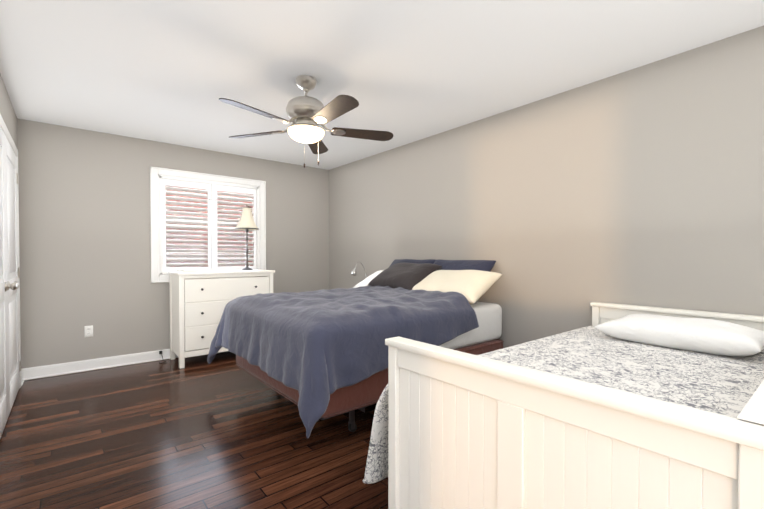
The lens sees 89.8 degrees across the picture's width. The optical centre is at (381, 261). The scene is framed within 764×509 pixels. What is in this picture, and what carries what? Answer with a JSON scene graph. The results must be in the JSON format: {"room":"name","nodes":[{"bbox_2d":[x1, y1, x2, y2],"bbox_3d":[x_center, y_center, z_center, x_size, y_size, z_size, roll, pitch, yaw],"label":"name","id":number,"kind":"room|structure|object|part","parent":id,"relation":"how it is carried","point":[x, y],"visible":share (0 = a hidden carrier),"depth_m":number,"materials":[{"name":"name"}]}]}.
{"room":"bedroom","nodes":[
{"label":"bedroom","id":0,"kind":"room"},
{"bbox_2d":[0,74,17,149],"bbox_3d":[-1.946,-0.083,1.698,0.150,2.440,5.010,-1,1,-39],"label":"wall","id":1,"kind":"structure","parent":0,"point":[8,114],"depth_m":3.02,"materials":[{"name":"grey paint"}]},
{"bbox_2d":[0,114,20,437],"bbox_3d":[-2.647,0.072,2.736,0.076,2.100,1.780,-1,1,-39],"label":"door","id":2,"kind":"structure","parent":1,"relation":"attached to","point":[10,358],"depth_m":2.85,"materials":[{"name":"white wood"}]},
{"bbox_2d":[21,370,23,385],"bbox_3d":[-1.830,1.081,1.713,0.027,0.112,4.860,-1,1,-39],"label":"baseboard","id":3,"kind":"structure","parent":1,"relation":"attached to","point":[22,380],"depth_m":3.51,"materials":[{"name":"white wood"}]},
{"bbox_2d":[17,118,328,368],"bbox_3d":[-2.129,-0.126,4.687,3.350,2.440,0.150,-1,1,-39],"label":"wall","id":4,"kind":"structure","parent":0,"point":[84,232],"depth_m":4.00,"materials":[{"name":"grey paint"}]},
{"bbox_2d":[84,325,92,336],"bbox_3d":[-2.981,0.705,3.900,0.070,0.114,0.009,-1,1,-39],"label":"electrical outlet plate","id":5,"kind":"object","parent":4,"relation":"attached to","point":[88,331],"visible":1,"depth_m":3.90,"materials":[{"name":"white plastic"}]},
{"bbox_2d":[21,349,178,380],"bbox_3d":[-2.073,1.039,4.635,3.350,0.112,0.027,-1,1,-39],"label":"baseboard","id":6,"kind":"structure","parent":4,"relation":"attached to","point":[37,372],"depth_m":3.91,"materials":[{"name":"white wood"}]},
{"bbox_2d":[150,166,265,282],"bbox_3d":[-2.089,-0.416,4.697,1.310,1.280,0.178,-1,1,-39],"label":"window","id":7,"kind":"structure","parent":4,"relation":"in","point":[155,276],"depth_m":4.44,"materials":[{"name":"white wood"}]},
{"bbox_2d":[158,174,259,275],"bbox_3d":[-2.063,-0.416,4.665,1.162,1.132,0.060,-1,1,-39],"label":"window shutters","id":8,"kind":"object","parent":7,"relation":"attached to","point":[210,188],"visible":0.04,"depth_m":4.61,"materials":[{"name":"white wood"}]},
{"bbox_2d":[0,353,387,508],"bbox_3d":[-0.294,1.176,2.459,3.650,0.100,5.950,-1,1,-39],"label":"floor","id":9,"kind":"structure","parent":0,"point":[221,431],"depth_m":2.36,"materials":[{"name":"brown wood"}]},
{"bbox_2d":[168,269,274,368],"bbox_3d":[-1.843,0.600,4.458,1.052,0.995,0.522,-1,1,-39],"label":"dresser","id":10,"kind":"object","parent":9,"relation":"on","point":[200,300],"visible":0.77,"depth_m":4.14,"materials":[{"name":"white wood"}]},
{"bbox_2d":[176,269,215,271],"bbox_3d":[-2.077,0.091,4.287,0.220,0.024,0.340,1,1,43],"label":"tray","id":11,"kind":"object","parent":10,"relation":"on","point":[188,270],"visible":1,"depth_m":4.20,"materials":[{"name":"white"}]},
{"bbox_2d":[235,205,258,269],"bbox_3d":[-1.646,-0.302,4.678,0.283,0.799,0.283,-1,1,-39],"label":"table lamp","id":12,"kind":"object","parent":10,"relation":"on","point":[246,222],"visible":1,"depth_m":4.62,"materials":[{"name":"beige fabric"}]},
{"bbox_2d":[207,259,503,437],"bbox_3d":[-0.165,0.547,3.292,2.056,1.132,1.837,-1,1,-39],"label":"bed","id":13,"kind":"object","parent":9,"relation":"on","point":[317,355],"visible":0.96,"depth_m":2.63,"materials":[{"name":"blue fabric"}]},
{"bbox_3d":[-0.098,0.990,3.359,1.815,0.246,1.430,-1,1,-39],"label":"frame","id":14,"kind":"part","parent":13,"relation":"part of","materials":[{"name":"brown wood"}]},
{"bbox_3d":[-0.097,0.525,3.353,1.847,0.313,1.450,-1,1,-39],"label":"mattress","id":15,"kind":"part","parent":13,"relation":"part of","materials":[{"name":"white fabric"}]},
{"bbox_2d":[351,262,366,277],"bbox_3d":[-0.239,0.545,4.723,0.319,1.094,0.210,-1,1,-39],"label":"reading lamp","id":16,"kind":"object","parent":9,"relation":"on","point":[354,272],"visible":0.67,"depth_m":4.65,"materials":[{"name":"silver metal"}]},
{"bbox_2d":[362,302,763,508],"bbox_3d":[1.064,0.720,1.842,2.000,0.830,1.336,-1,1,-39],"label":"daybed","id":17,"kind":"object","parent":9,"relation":"on","point":[619,406],"visible":1,"depth_m":1.23,"materials":[{"name":"white wood"}]},
{"bbox_2d":[595,314,763,356],"bbox_3d":[1.667,0.394,2.146,0.471,0.166,0.768,-1,1,-39],"label":"pillow","id":18,"kind":"object","parent":17,"relation":"on","point":[701,337],"depth_m":2.01,"materials":[{"name":"white fabric"}]},
{"bbox_2d":[0,0,763,169],"bbox_3d":[-0.294,-1.364,2.423,3.650,0.100,5.950,-1,1,-39],"label":"ceiling","id":19,"kind":"structure","parent":0,"point":[404,72],"depth_m":2.46,"materials":[{"name":"white paint"}]},
{"bbox_2d":[219,75,392,167],"bbox_3d":[-0.532,-0.990,2.738,1.268,0.656,1.238,-1,1,-39],"label":"ceiling fan","id":20,"kind":"object","parent":19,"relation":"hanging from","point":[307,115],"visible":1,"depth_m":2.69,"materials":[{"name":"silver metal"}]},
{"bbox_2d":[329,26,763,347],"bbox_3d":[1.061,-0.110,3.549,0.150,2.440,5.950,-1,1,-39],"label":"wall","id":21,"kind":"structure","parent":0,"point":[642,185],"depth_m":2.83,"materials":[{"name":"grey paint"}]},
{"label":"outside","id":22,"kind":"structure","parent":0,"visible":0},
{"bbox_2d":[165,186,252,266],"bbox_3d":[-2.777,-0.968,5.468,6.350,4.300,0.200,-1,1,-39],"label":"brick house","id":23,"kind":"structure","parent":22,"point":[171,262],"depth_m":5.50,"materials":[{"name":"red brick"}]}
]}

